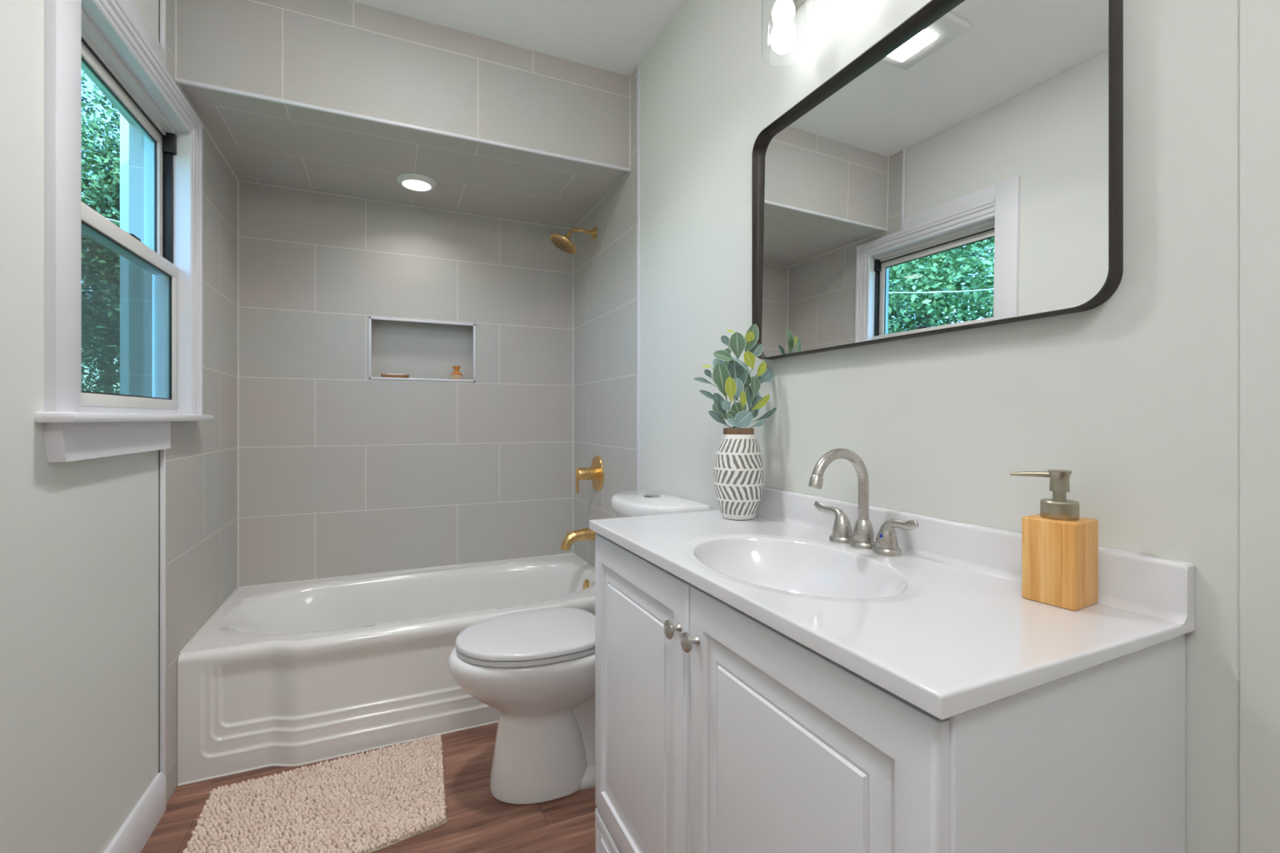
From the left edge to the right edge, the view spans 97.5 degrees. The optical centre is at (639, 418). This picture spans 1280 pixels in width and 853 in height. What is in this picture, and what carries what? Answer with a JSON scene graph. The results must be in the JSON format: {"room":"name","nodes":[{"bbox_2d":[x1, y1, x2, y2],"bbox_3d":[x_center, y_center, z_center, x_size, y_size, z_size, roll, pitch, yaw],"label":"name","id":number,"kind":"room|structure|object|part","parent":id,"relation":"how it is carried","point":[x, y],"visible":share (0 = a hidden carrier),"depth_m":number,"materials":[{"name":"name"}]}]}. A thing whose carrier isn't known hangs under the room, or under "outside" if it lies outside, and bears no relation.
{"room":"bathroom","nodes":[
{"label":"bathroom","id":0,"kind":"room"},
{"bbox_2d":[0,0,237,852],"bbox_3d":[-0.894,-0.147,0.362,0.147,2.567,4.494,0,0,-24],"label":"wall","id":1,"kind":"structure","parent":0,"point":[80,540],"depth_m":1.27,"materials":[{"name":"paint"}]},
{"bbox_2d":[34,0,213,462],"bbox_3d":[-1.359,-0.491,1.487,0.162,1.155,0.917,0,0,-23],"label":"window","id":2,"kind":"structure","parent":1,"relation":"in","point":[112,40],"depth_m":1.45,"materials":[{"name":"paint"}]},
{"bbox_3d":[-1.188,-0.541,1.149,0.032,1.055,0.096,0,0,-24],"label":"casing","id":3,"kind":"part","parent":2,"relation":"part of","materials":[{"name":"paint"}]},
{"bbox_3d":[-1.398,-0.676,1.475,0.024,0.440,0.665,0,0,-23],"label":"sash","id":4,"kind":"part","parent":2,"relation":"part of","materials":[{"name":"white metal"}]},
{"bbox_3d":[-1.368,-0.261,1.493,0.022,0.461,0.675,0,0,-23],"label":"sash","id":5,"kind":"part","parent":2,"relation":"part of","materials":[{"name":"white metal"}]},
{"bbox_3d":[-1.354,-0.967,1.546,0.044,0.078,0.769,0,0,-23],"label":"head moulding","id":6,"kind":"part","parent":2,"relation":"part of","materials":[{"name":"paint"}]},
{"bbox_3d":[-1.488,-0.510,1.859,0.046,0.992,0.089,0,0,-24],"label":"moulding","id":7,"kind":"part","parent":2,"relation":"part of","materials":[{"name":"paint"}]},
{"bbox_2d":[103,772,165,852],"bbox_3d":[-0.678,1.080,-0.030,0.018,0.112,3.604,0,0,-23],"label":"baseboard","id":8,"kind":"structure","parent":1,"relation":"attached to","point":[139,826],"depth_m":1.49,"materials":[{"name":"paint"}]},
{"bbox_2d":[160,448,165,776],"bbox_3d":[-1.389,0.601,1.634,0.012,1.070,0.012,0,0,-24],"label":"trim","id":9,"kind":"structure","parent":1,"relation":"attached to","point":[162,452],"depth_m":1.63,"materials":[{"name":"paint"}]},
{"bbox_2d":[160,0,165,67],"bbox_3d":[-1.389,-1.212,1.634,0.012,0.437,0.012,0,0,-24],"label":"trim","id":10,"kind":"structure","parent":1,"relation":"attached to","point":[162,2],"depth_m":1.63,"materials":[{"name":"paint"}]},
{"bbox_2d":[120,113,128,395],"bbox_3d":[-2.237,-0.164,2.738,0.340,3.800,0.370,0,0,-24],"label":"post","id":11,"kind":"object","parent":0,"point":[124,124],"depth_m":2.50,"materials":[{"name":"white"}]},
{"bbox_2d":[140,722,596,852],"bbox_3d":[-0.170,1.166,0.715,1.878,0.060,4.744,0,0,-24],"label":"floor","id":12,"kind":"structure","parent":0,"point":[477,822],"depth_m":1.61,"materials":[{"name":"wood"}]},
{"bbox_2d":[182,733,446,852],"bbox_3d":[-0.897,1.125,1.619,0.681,0.020,0.508,0,0,-27],"label":"bath mat","id":13,"kind":"object","parent":12,"relation":"on","point":[381,798],"visible":1,"depth_m":1.62,"materials":[{"name":"beige fabric"}]},
{"bbox_2d":[177,554,595,783],"bbox_3d":[-0.891,0.935,2.385,1.519,0.401,0.806,0,0,-24],"label":"bathtub","id":14,"kind":"object","parent":12,"relation":"on","point":[297,673],"visible":0.66,"depth_m":1.96,"materials":[{"name":"white ceramic"}]},
{"bbox_2d":[177,720,497,786],"bbox_3d":[-0.733,1.135,2.034,1.517,0.007,0.044,0,0,-24],"label":"trim","id":15,"kind":"structure","parent":14,"relation":"attached to","point":[495,722],"depth_m":1.86,"materials":[{"name":"white"}]},
{"bbox_3d":[-0.260,0.806,2.691,0.018,0.072,0.072,0,0,-24],"label":"overflow plate","id":16,"kind":"part","parent":14,"relation":"part of","materials":[{"name":"gold metal"}]},
{"bbox_2d":[448,488,710,804],"bbox_3d":[-0.220,0.701,1.815,0.762,0.870,0.458,0,0,-24],"label":"toilet","id":17,"kind":"object","parent":12,"relation":"on","point":[536,667],"visible":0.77,"depth_m":1.67,"materials":[{"name":"white ceramic"}]},
{"bbox_3d":[-0.339,0.668,1.761,0.457,0.022,0.376,0,0,-24],"label":"lid","id":18,"kind":"part","parent":17,"relation":"part of","materials":[{"name":"white plastic"}]},
{"bbox_3d":[0.035,0.508,1.930,0.190,0.385,0.420,0,0,-24],"label":"tank","id":19,"kind":"part","parent":17,"relation":"part of","materials":[{"name":"white ceramic"}]},
{"bbox_3d":[0.029,0.296,1.927,0.215,0.050,0.458,0,0,-24],"label":"tank lid","id":20,"kind":"part","parent":17,"relation":"part of","materials":[{"name":"white ceramic"}]},
{"bbox_2d":[595,533,1185,852],"bbox_3d":[0.276,0.702,1.062,0.476,0.867,0.978,0,0,-24],"label":"bathroom vanity","id":21,"kind":"object","parent":12,"relation":"on","point":[717,730],"visible":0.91,"depth_m":0.70,"materials":[{"name":"white wood"}]},
{"bbox_3d":[0.091,1.055,0.981,0.016,0.138,0.974,0,0,-24],"label":"panel","id":22,"kind":"part","parent":21,"relation":"part of","materials":[{"name":"white wood"}]},
{"bbox_3d":[-0.010,0.634,1.204,0.016,0.688,0.484,0,0,-24],"label":"door","id":23,"kind":"part","parent":21,"relation":"part of","materials":[{"name":"white wood"}]},
{"bbox_3d":[0.059,0.374,1.000,0.028,0.033,0.033,0,0,-24],"label":"knob","id":24,"kind":"part","parent":21,"relation":"part of","materials":[{"name":"silver metal"}]},
{"bbox_3d":[0.085,0.374,0.942,0.028,0.033,0.033,0,0,-24],"label":"knob","id":25,"kind":"part","parent":21,"relation":"part of","materials":[{"name":"silver metal"}]},
{"bbox_3d":[0.191,0.634,0.759,0.016,0.688,0.486,0,0,-24],"label":"door","id":26,"kind":"part","parent":21,"relation":"part of","materials":[{"name":"white wood"}]},
{"bbox_2d":[589,486,1195,719],"bbox_3d":[0.285,0.282,1.063,0.461,0.201,0.991,0,0,-24],"label":"countertop","id":27,"kind":"structure","parent":21,"relation":"on","point":[944,625],"depth_m":0.77,"materials":[{"name":"white stone"}]},
{"bbox_2d":[713,427,764,519],"bbox_3d":[0.255,0.139,1.452,0.128,0.232,0.128,0,0,-24],"label":"patterned vase","id":28,"kind":"object","parent":27,"relation":"on","point":[738,470],"visible":0.98,"depth_m":1.41,"materials":[{"name":"white ceramic"}]},
{"bbox_2d":[693,324,777,428],"bbox_3d":[0.246,-0.041,1.456,0.219,0.410,0.100,0,0,-5],"label":"greenery","id":29,"kind":"object","parent":28,"relation":"in","point":[731,375],"visible":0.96,"depth_m":1.44,"materials":[{"name":"green plant"}]},
{"bbox_3d":[0.217,0.014,1.453,0.064,0.300,0.055,0,0,39],"label":"stem","id":30,"kind":"part","parent":29,"relation":"part of","materials":[{"name":"green plant"}]},
{"bbox_3d":[0.241,-0.013,1.460,0.033,0.354,0.042,0,0,4],"label":"stem","id":31,"kind":"part","parent":29,"relation":"part of","materials":[{"name":"green plant"}]},
{"bbox_3d":[0.260,0.033,1.456,0.049,0.262,0.058,0,0,-5],"label":"stem","id":32,"kind":"part","parent":29,"relation":"part of","materials":[{"name":"green plant"}]},
{"bbox_3d":[0.274,-0.030,1.448,0.056,0.388,0.023,0,0,40],"label":"stem","id":33,"kind":"part","parent":29,"relation":"part of","materials":[{"name":"green plant"}]},
{"bbox_2d":[808,448,919,555],"bbox_3d":[0.441,0.156,1.126,0.190,0.198,0.196,0,0,19],"label":"faucet","id":34,"kind":"object","parent":27,"relation":"on","point":[886,544],"visible":1,"depth_m":1.10,"materials":[{"name":"silver metal"}]},
{"bbox_3d":[0.411,0.213,1.202,0.041,0.064,0.101,0,0,-24],"label":"handle","id":35,"kind":"part","parent":34,"relation":"part of","materials":[{"name":"silver metal"}]},
{"bbox_3d":[0.393,0.131,1.098,0.140,0.148,0.020,0,0,-24],"label":"spout","id":36,"kind":"part","parent":34,"relation":"part of","materials":[{"name":"silver metal"}]},
{"bbox_3d":[0.447,0.223,1.123,0.040,0.044,0.040,0,0,-24],"label":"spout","id":37,"kind":"part","parent":34,"relation":"part of","materials":[{"name":"silver metal"}]},
{"bbox_3d":[0.481,0.213,1.047,0.041,0.064,0.093,0,0,-24],"label":"handle","id":38,"kind":"part","parent":34,"relation":"part of","materials":[{"name":"silver metal"}]},
{"bbox_2d":[1009,469,1097,610],"bbox_3d":[0.584,0.163,0.795,0.068,0.183,0.083,0,0,-30],"label":"soap dispenser","id":39,"kind":"object","parent":27,"relation":"on","point":[1060,547],"visible":1,"depth_m":0.77,"materials":[{"name":"brown wood"}]},
{"bbox_3d":[0.103,0.708,0.983,0.008,0.857,0.975,0,0,-24],"label":"frame","id":40,"kind":"part","parent":21,"relation":"part of","materials":[{"name":"white wood"}]},
{"bbox_2d":[177,0,629,228],"bbox_3d":[-0.895,-1.234,2.394,1.521,0.393,0.787,0,0,-24],"label":"soffit","id":41,"kind":"structure","parent":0,"point":[347,55],"depth_m":2.09,"materials":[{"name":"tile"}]},
{"bbox_2d":[175,78,630,172],"bbox_3d":[-0.734,-1.042,2.037,1.521,0.013,0.012,0,0,-24],"label":"trim","id":42,"kind":"structure","parent":41,"relation":"attached to","point":[180,81],"depth_m":1.96,"materials":[{"name":"paint"}]},
{"bbox_2d":[396,173,436,191],"bbox_3d":[-0.974,-1.028,2.449,0.164,0.020,0.164,0,0,-24],"label":"recessed light","id":43,"kind":"object","parent":41,"relation":"in","point":[413,181],"visible":1,"depth_m":2.42,"materials":[{"name":"white plastic"}]},
{"bbox_2d":[239,181,572,586],"bbox_3d":[-1.099,-0.147,2.811,1.791,2.567,0.140,0,0,-24],"label":"wall","id":44,"kind":"structure","parent":0,"point":[343,472],"depth_m":2.71,"materials":[{"name":"tile"}]},
{"bbox_2d":[178,552,595,654],"bbox_3d":[-0.902,0.734,2.410,1.524,0.007,0.756,0,0,-24],"label":"trim","id":45,"kind":"structure","parent":44,"relation":"attached to","point":[237,588],"depth_m":2.61,"materials":[{"name":"white"}]},
{"bbox_2d":[380,373,409,377],"bbox_3d":[-1.193,-0.208,2.735,0.130,0.016,0.068,0,0,-24],"label":"soap tray","id":46,"kind":"object","parent":44,"relation":"attached to","point":[382,375],"visible":0.85,"depth_m":2.71,"materials":[{"name":"brown wood"}]},
{"bbox_2d":[174,0,631,587],"bbox_3d":[-0.894,-0.347,2.392,1.521,2.167,0.792,0,0,-24],"label":"trim","id":47,"kind":"structure","parent":44,"relation":"attached to","point":[175,1],"depth_m":2.44,"materials":[{"name":"white"}]},
{"bbox_2d":[368,316,475,382],"bbox_3d":[-1.060,-0.336,2.756,0.489,0.296,0.016,0,0,-24],"label":"trim","id":48,"kind":"structure","parent":44,"relation":"attached to","point":[473,325],"depth_m":2.74,"materials":[{"name":"metal"}]},
{"bbox_2d":[450,365,462,379],"bbox_3d":[-0.932,-0.234,2.853,0.057,0.068,0.057,0,0,-24],"label":"scrub brush","id":49,"kind":"object","parent":44,"relation":"on","point":[456,375],"visible":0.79,"depth_m":2.83,"materials":[{"name":"orange wood"}]},
{"bbox_3d":[-0.932,-0.244,2.853,0.057,0.048,0.057,0,0,-24],"label":"brush handle","id":50,"kind":"part","parent":49,"relation":"part of","materials":[{"name":"orange wood"}]},
{"bbox_2d":[349,0,684,76],"bbox_3d":[-0.170,-1.461,0.715,1.878,0.060,4.744,0,0,-24],"label":"ceiling","id":51,"kind":"structure","parent":0,"point":[615,36],"depth_m":2.02,"materials":[{"name":"paint"}]},
{"bbox_2d":[573,0,1279,852],"bbox_3d":[0.612,-0.147,1.040,0.126,2.567,4.494,0,0,-24],"label":"wall","id":52,"kind":"structure","parent":0,"point":[1135,394],"depth_m":0.85,"materials":[{"name":"paint"}]},
{"bbox_2d":[549,226,596,253],"bbox_3d":[-0.324,-0.871,2.703,0.225,0.142,0.144,0,0,-24],"label":"shower fixture","id":53,"kind":"object","parent":52,"relation":"attached to","point":[562,242],"visible":1,"depth_m":2.69,"materials":[{"name":"gold metal"}]},
{"bbox_3d":[-0.291,-0.897,2.717,0.142,0.054,0.018,0,0,-24],"label":"shower arm","id":54,"kind":"part","parent":53,"relation":"part of","materials":[{"name":"gold metal"}]},
{"bbox_2d":[560,528,596,550],"bbox_3d":[-0.289,0.571,2.678,0.184,0.095,0.060,0,0,-24],"label":"tub spout","id":55,"kind":"object","parent":52,"relation":"attached to","point":[583,534],"visible":0.87,"depth_m":2.65,"materials":[{"name":"gold metal"}]},
{"bbox_2d":[575,455,604,493],"bbox_3d":[-0.254,0.264,2.688,0.110,0.175,0.172,0,0,-24],"label":"shower valve","id":56,"kind":"object","parent":52,"relation":"attached to","point":[595,473],"visible":1,"depth_m":2.66,"materials":[{"name":"gold metal"}]},
{"bbox_3d":[-0.298,0.293,2.668,0.012,0.115,0.018,0,0,-24],"label":"lever","id":57,"kind":"part","parent":56,"relation":"part of","materials":[{"name":"gold metal"}]},
{"bbox_3d":[-0.255,0.262,2.688,0.093,0.060,0.060,0,0,-24],"label":"valve handle","id":58,"kind":"part","parent":56,"relation":"part of","materials":[{"name":"gold metal"}]},
{"bbox_3d":[-0.209,0.262,2.708,0.013,0.172,0.172,0,0,-24],"label":"wall plate","id":59,"kind":"part","parent":56,"relation":"part of","materials":[{"name":"gold metal"}]},
{"bbox_2d":[637,63,639,489],"bbox_3d":[-0.005,-0.347,2.266,0.008,2.167,0.015,0,0,-24],"label":"trim","id":60,"kind":"structure","parent":52,"relation":"attached to","point":[638,64],"depth_m":2.26,"materials":[{"name":"paint"}]},
{"bbox_2d":[761,0,844,56],"bbox_3d":[0.420,-0.964,1.160,0.135,0.220,0.490,0,0,-24],"label":"vanity light","id":61,"kind":"object","parent":52,"relation":"attached to","point":[784,33],"visible":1,"depth_m":1.29,"materials":[{"name":"silver metal"}]},
{"bbox_3d":[0.335,-0.927,1.309,0.101,0.148,0.101,0,0,-24],"label":"lamp shade","id":62,"kind":"part","parent":61,"relation":"part of","materials":[{"name":"glass"}]},
{"bbox_3d":[0.335,-0.926,1.309,0.060,0.136,0.060,0,0,-24],"label":"bulb","id":63,"kind":"part","parent":61,"relation":"part of","materials":[{"name":"white glass"}]},
{"bbox_3d":[0.472,-1.044,1.183,0.022,0.060,0.490,0,0,-24],"label":"plate","id":64,"kind":"part","parent":61,"relation":"part of","materials":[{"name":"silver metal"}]},
{"bbox_3d":[0.406,-0.926,1.151,0.060,0.136,0.060,0,0,-24],"label":"bulb","id":65,"kind":"part","parent":61,"relation":"part of","materials":[{"name":"white glass"}]},
{"bbox_2d":[751,0,1123,359],"bbox_3d":[0.485,-0.458,1.146,0.029,0.602,0.825,0,0,-24],"label":"wall mirror","id":66,"kind":"object","parent":52,"relation":"attached to","point":[964,171],"visible":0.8,"depth_m":1.01,"materials":[{"name":"black metal"}]},
{"bbox_2d":[756,486,1194,626],"bbox_3d":[0.481,0.224,1.152,0.031,0.084,0.990,0,0,-24],"label":"backsplash","id":67,"kind":"structure","parent":52,"relation":"attached to","point":[1162,588],"depth_m":0.92,"materials":[{"name":"white stone"}]},
{"label":"outside","id":68,"kind":"structure","parent":0,"visible":0},
{"bbox_3d":[-23.709,1.786,3.027,39.255,0.100,55.000,0,0,-24],"label":"ground","id":69,"kind":"structure","parent":68,"visible":0},
{"bbox_2d":[81,72,119,394],"bbox_3d":[-7.882,-3.079,8.904,3.899,9.659,4.432,0,0,24],"label":"leafy tree","id":70,"kind":"object","parent":69,"relation":"on","point":[104,157],"visible":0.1,"depth_m":8.38,"materials":[{"name":"green plant"}]},
{"bbox_2d":[81,172,119,393],"bbox_3d":[-13.694,-2.587,13.929,6.244,8.663,5.946,0,0,11],"label":"leafy tree","id":71,"kind":"object","parent":69,"relation":"on","point":[92,366],"visible":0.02,"depth_m":13.89,"materials":[{"name":"green plant"}]},
{"bbox_2d":[81,273,119,385],"bbox_3d":[-7.708,-1.737,3.179,5.798,6.994,6.560,0,0,13],"label":"leafy tree","id":72,"kind":"object","parent":69,"relation":"on","point":[112,318],"visible":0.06,"depth_m":5.20,"materials":[{"name":"green plant"}]}
]}

